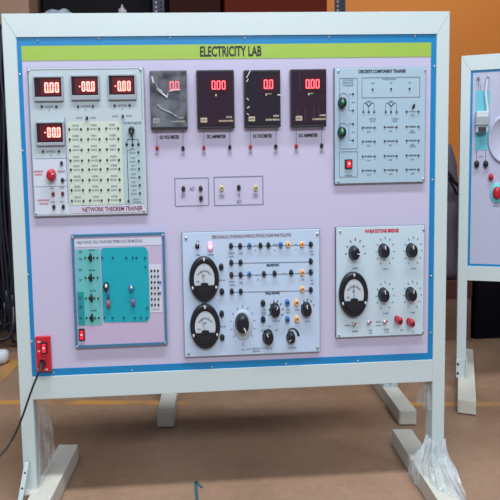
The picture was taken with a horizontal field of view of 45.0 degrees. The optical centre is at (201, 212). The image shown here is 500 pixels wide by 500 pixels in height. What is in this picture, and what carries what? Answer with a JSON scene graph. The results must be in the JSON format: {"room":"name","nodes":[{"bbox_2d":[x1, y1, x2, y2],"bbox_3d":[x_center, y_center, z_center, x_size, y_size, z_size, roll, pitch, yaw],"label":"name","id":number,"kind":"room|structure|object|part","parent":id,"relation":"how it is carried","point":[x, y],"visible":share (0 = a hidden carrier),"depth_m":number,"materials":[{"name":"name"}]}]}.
{"room":"electrical laboratory","nodes":[
{"label":"electrical laboratory","id":0,"kind":"room"},
{"bbox_2d":[0,311,499,499],"bbox_3d":[0.329,0.787,0.985,6.800,0.050,5.700,-2,5,-4],"label":"floor","id":1,"kind":"structure","parent":0,"point":[323,442],"depth_m":1.80,"materials":[{"name":"brown concrete"}]},
{"bbox_2d":[0,349,9,364],"bbox_3d":[-0.933,0.621,2.537,0.231,0.066,0.063,-3,5,-22],"label":"plastic bottle","id":2,"kind":"object","parent":1,"relation":"on","point":[4,353],"visible":1,"depth_m":2.55,"materials":[{"name":"white plastic"}]},
{"bbox_2d":[0,24,16,342],"bbox_3d":[-0.922,-0.107,2.696,0.452,1.467,0.180,-2,5,-4],"label":"cable bundle","id":3,"kind":"object","parent":1,"relation":"on","point":[8,318],"visible":0.33,"depth_m":2.72,"materials":[{"name":"rubber"}]},
{"bbox_2d":[0,351,17,384],"bbox_3d":[-0.817,0.644,2.624,0.060,0.003,0.768,-1,5,-1],"label":"floor line","id":4,"kind":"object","parent":1,"relation":"on","point":[9,366],"depth_m":2.52,"materials":[{"name":"yellow paint"}]},
{"bbox_2d":[0,360,44,455],"bbox_3d":[-0.737,0.565,1.292,0.776,0.380,0.210,-2,5,-11],"label":"power cord","id":5,"kind":"object","parent":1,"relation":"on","point":[42,362],"visible":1,"depth_m":1.40,"materials":[{"name":"rubber"}]},
{"bbox_2d":[0,400,190,404],"bbox_3d":[-0.985,0.687,2.175,1.891,0.003,0.034,-1,5,4],"label":"floor line","id":6,"kind":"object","parent":1,"relation":"on","point":[55,402],"depth_m":2.13,"materials":[{"name":"yellow paint"}]},
{"bbox_2d":[0,0,345,307],"bbox_3d":[-0.316,-0.383,3.119,2.029,1.941,0.434,-2,5,-4],"label":"storage rack","id":7,"kind":"object","parent":1,"relation":"on","point":[156,6],"visible":0.1,"depth_m":3.22,"materials":[{"name":"metal"}]},
{"bbox_2d":[0,279,5,298],"bbox_3d":[-0.299,0.374,3.172,2.029,0.022,0.399,-2,5,-4],"label":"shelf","id":8,"kind":"object","parent":7,"relation":"attached to","point":[0,279],"depth_m":3.07,"materials":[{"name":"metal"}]},
{"bbox_2d":[0,0,41,23],"bbox_3d":[-1.027,-1.048,2.981,0.390,0.339,0.323,-2,5,-4],"label":"cardboard box","id":9,"kind":"object","parent":7,"relation":"on","point":[6,6],"visible":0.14,"depth_m":2.84,"materials":[{"name":"beige cardboard"}]},
{"bbox_2d":[44,8,71,12],"bbox_3d":[-0.692,-0.937,2.933,0.210,0.113,0.158,-2,5,-4],"label":"plastic bag","id":10,"kind":"object","parent":7,"relation":"on","point":[63,10],"visible":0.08,"depth_m":2.89,"materials":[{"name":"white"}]},
{"bbox_2d":[43,0,150,12],"bbox_3d":[-0.542,-1.048,3.134,0.542,0.293,0.163,-2,5,-4],"label":"case","id":11,"kind":"object","parent":7,"relation":"on","point":[74,6],"visible":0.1,"depth_m":3.06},
{"bbox_2d":[118,4,126,12],"bbox_3d":[-0.392,-0.961,2.970,0.056,0.141,0.062,0,5,19],"label":"plastic bag","id":12,"kind":"object","parent":7,"relation":"on","point":[121,10],"visible":0.21,"depth_m":2.95,"materials":[{"name":"white plastic"}]},
{"bbox_2d":[168,0,220,12],"bbox_3d":[-0.044,-1.043,3.096,0.253,0.270,0.303,-2,5,-4],"label":"cardboard box","id":13,"kind":"object","parent":7,"relation":"on","point":[174,6],"visible":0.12,"depth_m":2.95,"materials":[{"name":"brown cardboard"}]},
{"bbox_2d":[220,0,326,11],"bbox_3d":[0.349,-1.093,3.093,0.504,0.353,0.353,-2,5,-4],"label":"cardboard box","id":14,"kind":"object","parent":7,"relation":"on","point":[226,5],"visible":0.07,"depth_m":2.93,"materials":[{"name":"red cardboard"}]},
{"bbox_2d":[194,481,202,499],"bbox_3d":[-0.008,0.718,1.554,0.023,0.002,0.087,-2,5,-4],"label":"scrap","id":15,"kind":"object","parent":1,"relation":"on","point":[196,483],"visible":1,"depth_m":1.56,"materials":[{"name":"blue plastic"}]},
{"bbox_2d":[1,11,460,499],"bbox_3d":[0.080,0.125,1.458,1.083,1.197,0.491,-2,5,-4],"label":"stand","id":16,"kind":"object","parent":1,"relation":"on","point":[238,178],"visible":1,"depth_m":1.45,"materials":[{"name":"white paint"}]},
{"bbox_3d":[-0.436,0.112,1.451,0.032,1.147,0.042,-2,5,-4],"label":"post","id":17,"kind":"part","parent":16,"relation":"part of","materials":[{"name":"white paint"}]},
{"bbox_3d":[-0.418,0.683,1.501,0.036,0.004,0.082,-2,5,-4],"label":"plate","id":18,"kind":"part","parent":16,"relation":"part of","materials":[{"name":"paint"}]},
{"bbox_2d":[35,336,51,371],"bbox_3d":[-0.383,0.342,1.449,0.036,0.086,0.018,-2,5,-4],"label":"inlet","id":19,"kind":"object","parent":16,"relation":"attached to","point":[42,343],"visible":0.88,"depth_m":1.45,"materials":[{"name":"red plastic"}]},
{"bbox_2d":[41,342,47,353],"bbox_3d":[-0.380,0.326,1.444,0.015,0.028,0.004,-2,5,-4],"label":"rocker switch","id":20,"kind":"object","parent":19,"relation":"attached to","point":[44,345],"depth_m":1.44,"materials":[{"name":"red plastic"}]},
{"bbox_2d":[27,67,147,216],"bbox_3d":[-0.267,-0.166,1.407,0.269,0.347,0.031,-2,5,-4],"label":"trainer","id":21,"kind":"object","parent":16,"relation":"attached to","point":[88,137],"visible":1,"depth_m":1.41,"materials":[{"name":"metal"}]},
{"bbox_3d":[-0.354,-0.088,1.404,0.022,0.029,0.021,-2,5,-4],"label":"knob","id":22,"kind":"part","parent":21,"relation":"part of","materials":[{"name":"red plastic"}]},
{"bbox_3d":[-0.166,-0.193,1.409,0.015,0.020,0.017,-2,5,-4],"label":"knob","id":23,"kind":"part","parent":21,"relation":"part of","materials":[{"name":"black plastic"}]},
{"bbox_2d":[71,232,166,347],"bbox_3d":[-0.198,0.188,1.445,0.222,0.277,0.025,-2,5,-4],"label":"module","id":24,"kind":"object","parent":16,"relation":"attached to","point":[119,279],"visible":1,"depth_m":1.45,"materials":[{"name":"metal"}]},
{"bbox_2d":[79,328,84,340],"bbox_3d":[-0.290,0.295,1.449,0.014,0.029,0.004,-2,5,-4],"label":"rocker switch","id":25,"kind":"object","parent":24,"relation":"attached to","point":[81,330],"depth_m":1.45,"materials":[{"name":"red plastic"}]},
{"bbox_2d":[149,70,187,129],"bbox_3d":[-0.079,-0.265,1.414,0.087,0.136,0.026,-2,5,-4],"label":"meter","id":26,"kind":"object","parent":16,"relation":"attached to","point":[168,89],"visible":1,"depth_m":1.41,"materials":[{"name":"grey plastic"}]},
{"bbox_2d":[196,70,234,128],"bbox_3d":[0.032,-0.268,1.423,0.089,0.137,0.022,-2,5,-4],"label":"meter","id":27,"kind":"object","parent":16,"relation":"attached to","point":[214,88],"visible":1,"depth_m":1.42,"materials":[{"name":"grey plastic"}]},
{"bbox_3d":[0.067,-0.447,1.437,1.063,0.053,0.042,-2,5,-4],"label":"rail","id":28,"kind":"part","parent":16,"relation":"part of","materials":[{"name":"white metal"}]},
{"bbox_3d":[0.086,0.413,1.512,1.000,0.057,0.041,-2,5,-4],"label":"rail","id":29,"kind":"part","parent":16,"relation":"part of","materials":[{"name":"white paint"}]},
{"bbox_2d":[182,228,319,356],"bbox_3d":[0.123,0.198,1.462,0.337,0.309,0.035,-2,5,-4],"label":"module","id":30,"kind":"object","parent":16,"relation":"attached to","point":[246,292],"visible":1,"depth_m":1.47,"materials":[{"name":"metal"}]},
{"bbox_3d":[0.099,0.272,1.461,0.035,0.051,0.023,-2,5,-4],"label":"knob","id":31,"kind":"part","parent":30,"relation":"part of","materials":[{"name":"black plastic"}]},
{"bbox_3d":[0.100,0.276,1.474,0.049,0.074,0.003,-2,5,-4],"label":"knob plate","id":32,"kind":"part","parent":30,"relation":"part of","materials":[{"name":"black plastic"}]},
{"bbox_3d":[0.163,0.307,1.472,0.028,0.040,0.019,-2,5,-4],"label":"knob","id":33,"kind":"part","parent":30,"relation":"part of","materials":[{"name":"black plastic"}]},
{"bbox_3d":[0.180,0.240,1.468,0.026,0.037,0.018,-2,5,-4],"label":"knob","id":34,"kind":"part","parent":30,"relation":"part of","materials":[{"name":"black plastic"}]},
{"bbox_3d":[0.220,0.309,1.477,0.022,0.032,0.017,-2,5,-4],"label":"knob","id":35,"kind":"part","parent":30,"relation":"part of","materials":[{"name":"black plastic"}]},
{"bbox_3d":[0.258,0.240,1.473,0.026,0.038,0.018,-2,5,-4],"label":"knob","id":36,"kind":"part","parent":30,"relation":"part of","materials":[{"name":"black plastic"}]},
{"bbox_2d":[243,69,280,127],"bbox_3d":[0.144,-0.271,1.430,0.088,0.136,0.022,-2,5,-4],"label":"meter","id":37,"kind":"object","parent":16,"relation":"attached to","point":[261,88],"visible":1,"depth_m":1.42,"materials":[{"name":"grey plastic"}]},
{"bbox_2d":[289,69,325,126],"bbox_3d":[0.254,-0.274,1.437,0.086,0.136,0.022,-2,5,-4],"label":"meter","id":38,"kind":"object","parent":16,"relation":"attached to","point":[307,86],"visible":1,"depth_m":1.43,"materials":[{"name":"grey plastic"}]},
{"bbox_2d":[333,67,425,183],"bbox_3d":[0.433,-0.210,1.450,0.226,0.278,0.031,-2,5,-4],"label":"trainer","id":39,"kind":"object","parent":16,"relation":"attached to","point":[379,112],"visible":1,"depth_m":1.46,"materials":[{"name":"metal"}]},
{"bbox_3d":[0.337,-0.193,1.441,0.019,0.028,0.019,-2,5,-4],"label":"knob","id":40,"kind":"part","parent":39,"relation":"part of","materials":[{"name":"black plastic"}]},
{"bbox_3d":[0.336,-0.263,1.435,0.019,0.028,0.019,-2,5,-4],"label":"knob","id":41,"kind":"part","parent":39,"relation":"part of","materials":[{"name":"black plastic"}]},
{"bbox_2d":[345,159,351,168],"bbox_3d":[0.356,-0.118,1.456,0.018,0.023,0.004,-2,5,-4],"label":"rocker switch","id":42,"kind":"object","parent":39,"relation":"attached to","point":[348,162],"depth_m":1.45,"materials":[{"name":"red plastic"}]},
{"bbox_2d":[335,224,424,337],"bbox_3d":[0.443,0.172,1.480,0.225,0.277,0.037,-2,5,-4],"label":"bridge","id":43,"kind":"object","parent":16,"relation":"attached to","point":[379,270],"visible":1,"depth_m":1.49,"materials":[{"name":"metal"}]},
{"bbox_3d":[0.373,0.100,1.468,0.025,0.037,0.021,-2,5,-4],"label":"knob","id":44,"kind":"part","parent":43,"relation":"part of","materials":[{"name":"black plastic"}]},
{"bbox_3d":[0.450,0.204,1.482,0.025,0.037,0.021,-2,5,-4],"label":"knob","id":45,"kind":"part","parent":43,"relation":"part of","materials":[{"name":"black plastic"}]},
{"bbox_3d":[0.448,0.095,1.472,0.025,0.037,0.021,-2,5,-4],"label":"knob","id":46,"kind":"part","parent":43,"relation":"part of","materials":[{"name":"black plastic"}]},
{"bbox_3d":[0.487,0.266,1.486,0.014,0.021,0.027,-2,5,-4],"label":"binding post","id":47,"kind":"part","parent":43,"relation":"part of","materials":[{"name":"red plastic"}]},
{"bbox_3d":[0.518,0.273,1.489,0.014,0.021,0.027,-2,5,-4],"label":"binding post","id":48,"kind":"part","parent":43,"relation":"part of","materials":[{"name":"red plastic"}]},
{"bbox_3d":[0.519,0.203,1.486,0.025,0.037,0.021,-2,5,-4],"label":"knob","id":49,"kind":"part","parent":43,"relation":"part of","materials":[{"name":"black plastic"}]},
{"bbox_3d":[0.517,0.094,1.477,0.025,0.037,0.021,-2,5,-4],"label":"knob","id":50,"kind":"part","parent":43,"relation":"part of","materials":[{"name":"black plastic"}]},
{"bbox_3d":[0.600,0.656,1.566,0.036,0.004,0.082,-2,5,-4],"label":"plate","id":51,"kind":"part","parent":16,"relation":"part of","materials":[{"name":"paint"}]},
{"bbox_3d":[0.594,0.084,1.517,0.032,1.147,0.042,-2,5,-4],"label":"post","id":52,"kind":"part","parent":16,"relation":"part of","materials":[{"name":"white paint"}]},
{"bbox_2d":[157,383,415,426],"bbox_3d":[0.262,0.076,2.114,0.824,1.175,0.508,-1,5,2],"label":"stand","id":53,"kind":"object","parent":1,"relation":"on","point":[403,411],"visible":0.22,"depth_m":1.96,"materials":[{"name":"paint"}]},
{"bbox_3d":[0.646,0.069,2.067,0.038,1.080,0.038,-1,5,2],"label":"post","id":54,"kind":"part","parent":53,"relation":"part of","materials":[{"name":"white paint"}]},
{"bbox_2d":[380,402,499,406],"bbox_3d":[1.666,0.645,2.006,2.101,0.003,0.034,-1,5,4],"label":"floor line","id":55,"kind":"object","parent":1,"relation":"on","point":[478,404],"depth_m":2.06,"materials":[{"name":"yellow paint"}]},
{"bbox_2d":[445,279,471,339],"bbox_3d":[1.086,0.440,2.906,0.294,0.278,0.309,-2,5,-4],"label":"cardboard box","id":56,"kind":"object","parent":1,"relation":"on","point":[451,285],"visible":0.17,"depth_m":2.76,"materials":[{"name":"brown cardboard"}]},
{"bbox_2d":[446,144,457,279],"bbox_3d":[1.079,-0.025,2.851,0.267,0.657,0.301,-2,5,-4],"label":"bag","id":57,"kind":"object","parent":56,"relation":"on","point":[452,186],"visible":0.31,"depth_m":2.76,"materials":[{"name":"fabric"}]},
{"bbox_3d":[1.129,-0.129,2.722,0.087,0.104,0.045,-2,5,-4],"label":"handle","id":58,"kind":"part","parent":57,"relation":"part of","materials":[{"name":"black fabric"}]},
{"bbox_3d":[1.129,-0.161,2.718,0.104,0.099,0.052,-2,5,-4],"label":"handle","id":59,"kind":"part","parent":57,"relation":"part of","materials":[{"name":"black fabric"}]},
{"bbox_3d":[1.084,0.341,2.897,0.294,0.079,0.309,-2,5,-4],"label":"lid","id":60,"kind":"part","parent":56,"relation":"part of","materials":[{"name":"brown cardboard"}]},
{"bbox_2d":[456,53,499,414],"bbox_3d":[1.379,0.049,2.049,0.966,1.193,0.580,0,5,18],"label":"stand","id":61,"kind":"object","parent":1,"relation":"on","point":[478,249],"visible":1,"depth_m":2.10,"materials":[{"name":"white paint"}]},
{"bbox_3d":[0.930,0.026,2.138,0.030,1.142,0.036,0,5,18],"label":"post","id":62,"kind":"part","parent":61,"relation":"part of","materials":[{"name":"white paint"}]},
{"bbox_3d":[1.327,-0.515,1.957,0.889,0.052,0.036,0,5,18],"label":"rail","id":63,"kind":"part","parent":61,"relation":"part of","materials":[{"name":"white paint"}]},
{"bbox_2d":[478,127,485,131],"bbox_3d":[0.959,-0.285,2.052,0.024,0.016,0.014,0,5,18],"label":"switch","id":64,"kind":"object","parent":61,"relation":"attached to","point":[480,129],"depth_m":2.05,"materials":[{"name":"grey plastic"}]},
{"bbox_3d":[1.343,0.217,2.020,0.830,0.052,0.035,0,5,18],"label":"rail","id":65,"kind":"part","parent":61,"relation":"part of","materials":[{"name":"white paint"}]},
{"bbox_2d":[471,281,499,338],"bbox_3d":[1.464,0.264,3.007,0.457,0.594,0.540,-2,5,-4],"label":"storage bin","id":66,"kind":"object","parent":1,"relation":"on","point":[485,299],"visible":0.06,"depth_m":2.77,"materials":[{"name":"black plastic"}]},
{"bbox_2d":[327,0,499,182],"bbox_3d":[0.109,-0.902,3.744,6.800,2.950,0.100,-2,5,-4],"label":"wall","id":67,"kind":"structure","parent":0,"point":[474,24],"depth_m":3.78,"materials":[{"name":"orange paint"}]}
]}

